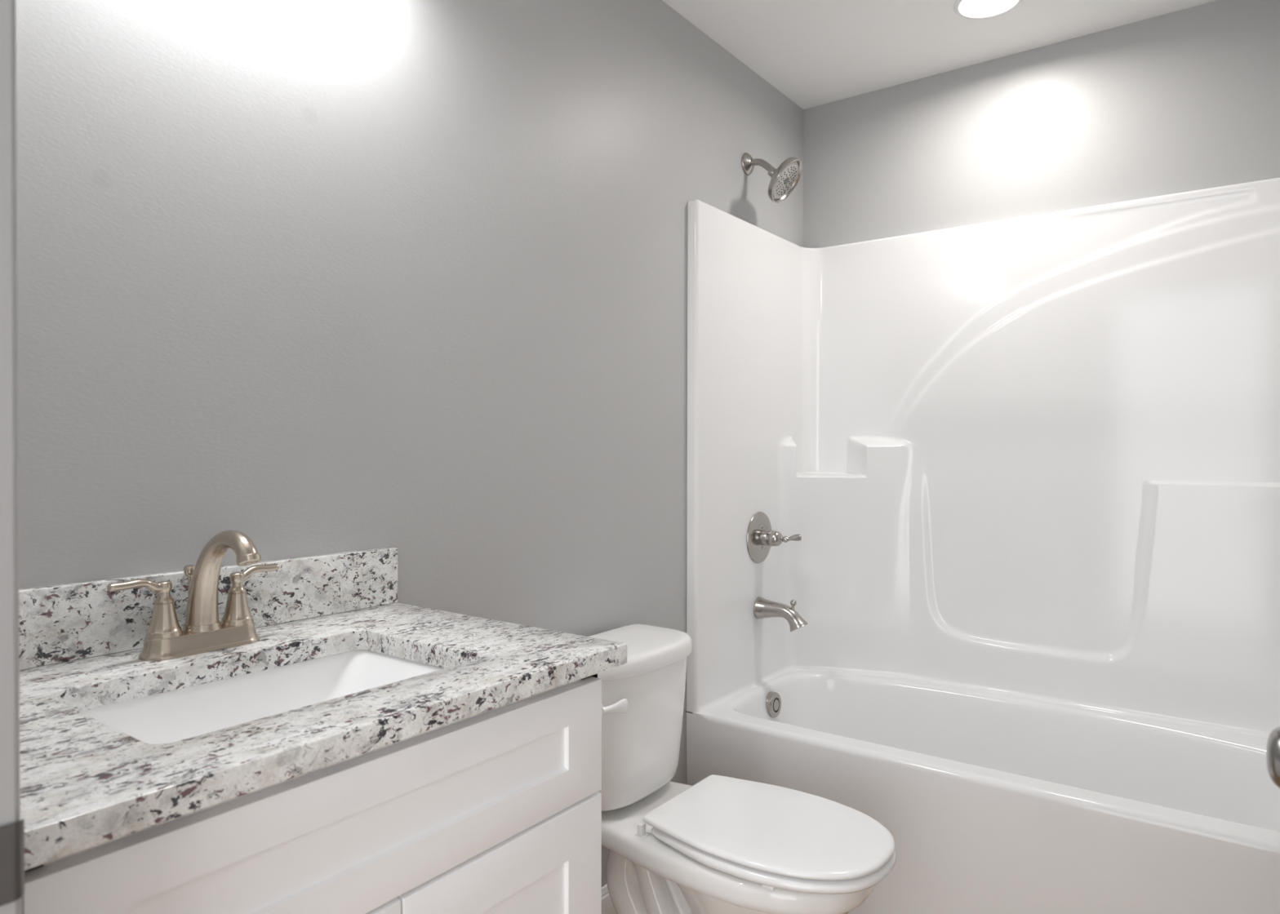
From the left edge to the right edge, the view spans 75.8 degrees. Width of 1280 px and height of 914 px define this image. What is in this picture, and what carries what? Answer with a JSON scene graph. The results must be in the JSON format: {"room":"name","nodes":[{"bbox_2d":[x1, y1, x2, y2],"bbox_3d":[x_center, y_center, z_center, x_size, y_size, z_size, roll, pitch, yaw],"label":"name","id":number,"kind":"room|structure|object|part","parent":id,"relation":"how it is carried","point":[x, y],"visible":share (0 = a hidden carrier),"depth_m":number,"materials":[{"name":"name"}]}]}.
{"room":"bathroom","nodes":[
{"label":"bathroom","id":0,"kind":"room"},
{"bbox_2d":[16,0,803,887],"bbox_3d":[-0.220,-0.038,1.962,0.100,2.413,2.784,1,1,36],"label":"wall","id":1,"kind":"structure","parent":0,"point":[300,278],"depth_m":1.53,"materials":[{"name":"paint"}]},
{"bbox_2d":[18,546,397,670],"bbox_3d":[-0.694,0.222,1.214,0.026,0.102,0.792,0,1,36],"label":"backsplash","id":2,"kind":"structure","parent":1,"relation":"attached to","point":[58,624],"depth_m":1.21,"materials":[{"name":"stone"}]},
{"bbox_2d":[601,884,616,913],"bbox_3d":[-0.171,1.124,1.947,0.013,0.090,1.029,1,1,36],"label":"baseboard","id":3,"kind":"structure","parent":1,"relation":"attached to","point":[607,908],"depth_m":2.06,"materials":[{"name":"white paint"}]},
{"bbox_2d":[741,152,802,203],"bbox_3d":[0.415,-0.883,2.571,0.188,0.176,0.144,1,1,36],"label":"shower","id":4,"kind":"object","parent":1,"relation":"attached to","point":[784,179],"visible":1,"depth_m":2.56,"materials":[{"name":"silver metal"}]},
{"bbox_3d":[0.386,-0.915,2.596,0.102,0.066,0.021,0,1,36],"label":"shower arm","id":5,"kind":"part","parent":4,"relation":"part of","materials":[{"name":"silver metal"}]},
{"bbox_2d":[662,0,1217,109],"bbox_3d":[0.437,-1.289,1.469,1.725,0.100,2.784,1,1,36],"label":"ceiling","id":6,"kind":"structure","parent":0,"point":[815,53],"depth_m":2.42,"materials":[{"name":"paint"}]},
{"bbox_2d":[953,0,1022,19],"bbox_3d":[0.953,-1.243,2.244,0.181,0.008,0.181,1,1,36],"label":"recessed light","id":7,"kind":"object","parent":6,"relation":"in","point":[967,9],"visible":1,"depth_m":2.27,"materials":[{"name":"white"}]},
{"bbox_2d":[803,0,1279,248],"bbox_3d":[1.230,-0.041,2.561,1.525,2.413,0.100,1,1,36],"label":"wall","id":8,"kind":"structure","parent":0,"point":[1187,100],"depth_m":2.47,"materials":[{"name":"paint"}]},
{"bbox_3d":[0.003,1.230,0.778,3.900,0.100,4.442,1,1,36],"label":"floor","id":9,"kind":"structure","parent":0,"visible":0},
{"bbox_2d":[20,673,601,913],"bbox_3d":[-0.493,0.741,1.055,0.542,0.872,0.768,1,1,36],"label":"vanity cabinet","id":10,"kind":"object","parent":9,"relation":"on","point":[498,811],"visible":0.51,"depth_m":0.91,"materials":[{"name":"white paint"}]},
{"bbox_2d":[18,546,626,871],"bbox_3d":[-0.478,0.239,1.056,0.560,0.132,0.792,1,1,36],"label":"countertop","id":11,"kind":"structure","parent":10,"relation":"on","point":[86,783],"depth_m":1.04,"materials":[{"name":"stone"}]},
{"bbox_2d":[106,529,279,661],"bbox_3d":[-0.607,0.186,1.169,0.193,0.174,0.191,0,1,-4],"label":"sink faucet","id":12,"kind":"object","parent":11,"relation":"on","point":[202,631],"visible":1,"depth_m":1.15,"materials":[{"name":"silver metal"}]},
{"bbox_3d":[-0.671,0.174,1.105,0.020,0.022,0.079,0,1,36],"label":"lever","id":13,"kind":"part","parent":12,"relation":"part of","materials":[{"name":"silver metal"}]},
{"bbox_3d":[-0.654,0.214,1.130,0.044,0.063,0.044,0,1,36],"label":"handle","id":14,"kind":"part","parent":12,"relation":"part of","materials":[{"name":"silver metal"}]},
{"bbox_3d":[-0.651,0.201,1.189,0.017,0.090,0.017,0,1,36],"label":"lift rod","id":15,"kind":"part","parent":12,"relation":"part of","materials":[{"name":"silver metal"}]},
{"bbox_3d":[-0.624,0.259,1.171,0.057,0.028,0.163,0,1,36],"label":"plate","id":16,"kind":"part","parent":12,"relation":"part of","materials":[{"name":"silver metal"}]},
{"bbox_3d":[-0.576,0.172,1.135,0.168,0.147,0.050,0,1,36],"label":"spout","id":17,"kind":"part","parent":12,"relation":"part of","materials":[{"name":"silver metal"}]},
{"bbox_3d":[-0.594,0.214,1.212,0.044,0.063,0.044,0,1,36],"label":"handle","id":18,"kind":"part","parent":12,"relation":"part of","materials":[{"name":"silver metal"}]},
{"bbox_3d":[-0.578,0.173,1.234,0.020,0.022,0.074,0,1,36],"label":"lever","id":19,"kind":"part","parent":12,"relation":"part of","materials":[{"name":"silver metal"}]},
{"bbox_2d":[80,649,443,744],"bbox_3d":[-0.452,0.367,1.043,0.344,0.124,0.485,1,1,36],"label":"undermount sink","id":20,"kind":"object","parent":11,"relation":"in","point":[180,714],"visible":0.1,"depth_m":1.15,"materials":[{"name":"white ceramic"}]},
{"bbox_3d":[-0.374,0.777,0.775,0.020,0.574,0.347,0,1,36],"label":"cabinet door","id":21,"kind":"part","parent":10,"relation":"part of","materials":[{"name":"white paint"}]},
{"bbox_3d":[-0.166,0.775,1.057,0.020,0.574,0.347,0,1,36],"label":"cabinet door","id":22,"kind":"part","parent":10,"relation":"part of","materials":[{"name":"white paint"}]},
{"bbox_2d":[589,624,896,913],"bbox_3d":[0.166,0.811,1.754,0.739,0.766,0.403,1,1,36],"label":"toilet","id":23,"kind":"object","parent":9,"relation":"on","point":[717,844],"visible":0.94,"depth_m":1.72,"materials":[{"name":"white ceramic"}]},
{"bbox_3d":[-0.060,0.523,1.713,0.081,0.030,0.028,0,1,-37],"label":"flush lever","id":24,"kind":"part","parent":23,"relation":"part of","materials":[{"name":"white plastic"}]},
{"bbox_3d":[-0.036,0.448,1.907,0.228,0.042,0.390,0,1,36],"label":"tank lid","id":25,"kind":"part","parent":23,"relation":"part of","materials":[{"name":"white ceramic"}]},
{"bbox_3d":[-0.038,0.619,1.911,0.206,0.306,0.380,0,1,36],"label":"tank","id":26,"kind":"part","parent":23,"relation":"part of","materials":[{"name":"white ceramic"}]},
{"bbox_3d":[0.276,0.751,1.680,0.472,0.016,0.354,0,1,36],"label":"lid","id":27,"kind":"part","parent":23,"relation":"part of","materials":[{"name":"white plastic"}]},
{"bbox_3d":[0.284,0.774,1.674,0.454,0.022,0.358,0,1,36],"label":"seat","id":28,"kind":"part","parent":23,"relation":"part of","materials":[{"name":"white plastic"}]},
{"bbox_2d":[686,177,1279,913],"bbox_3d":[0.974,0.218,2.215,1.523,1.902,0.762,1,1,36],"label":"shower","id":29,"kind":"object","parent":9,"relation":"on","point":[1026,469],"visible":0.94,"depth_m":2.40,"materials":[{"name":"white plastic"}]},
{"bbox_2d":[765,691,781,717],"bbox_3d":[0.414,0.789,2.622,0.050,0.081,0.079,1,1,36],"label":"overflow plate","id":30,"kind":"object","parent":29,"relation":"attached to","point":[773,701],"visible":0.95,"depth_m":2.60,"materials":[{"name":"silver metal"}]},
{"bbox_2d":[746,511,801,563],"bbox_3d":[0.442,0.259,2.596,0.147,0.165,0.165,1,1,36],"label":"shower valve","id":31,"kind":"object","parent":29,"relation":"attached to","point":[760,535],"visible":1,"depth_m":2.60,"materials":[{"name":"silver metal"}]},
{"bbox_3d":[0.458,0.259,2.584,0.107,0.052,0.052,0,1,36],"label":"lever handle","id":32,"kind":"part","parent":31,"relation":"part of","materials":[{"name":"silver metal"}]},
{"bbox_2d":[753,596,808,631],"bbox_3d":[0.449,0.496,2.590,0.170,0.101,0.070,1,1,36],"label":"tub spout","id":33,"kind":"object","parent":29,"relation":"attached to","point":[763,608],"visible":1,"depth_m":2.58,"materials":[{"name":"silver metal"}]},
{"bbox_3d":[0.479,0.465,2.568,0.020,0.037,0.020,0,1,36],"label":"diverter knob","id":34,"kind":"part","parent":33,"relation":"part of","materials":[{"name":"silver metal"}]},
{"bbox_2d":[686,670,1279,913],"bbox_3d":[0.968,0.951,2.216,1.523,0.436,0.746,0,1,36],"label":"tub","id":35,"kind":"object","parent":29,"relation":"in","point":[991,799],"depth_m":2.07,"materials":[{"name":"white"}]},
{"bbox_3d":[-0.358,-0.024,0.404,1.525,2.413,0.110,1,1,36],"label":"wall","id":36,"kind":"structure","parent":0,"visible":0},
{"bbox_2d":[0,0,24,913],"bbox_3d":[-0.132,0.133,0.244,0.828,2.104,0.128,1,1,36],"label":"trim","id":37,"kind":"structure","parent":36,"relation":"attached to","point":[11,827],"depth_m":0.49,"materials":[{"name":"grey paint"}]},
{"bbox_3d":[-0.386,0.245,0.489,0.006,0.047,0.036,0,1,28],"label":"strike plate","id":38,"kind":"part","parent":37,"relation":"part of","materials":[{"name":"grey metal"}]},
{"bbox_2d":[1266,726,1279,788],"bbox_3d":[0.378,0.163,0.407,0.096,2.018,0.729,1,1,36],"label":"door knob","id":39,"kind":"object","parent":36,"relation":"in","point":[1273,748],"depth_m":0.67,"materials":[{"name":"silver metal"}]}
]}

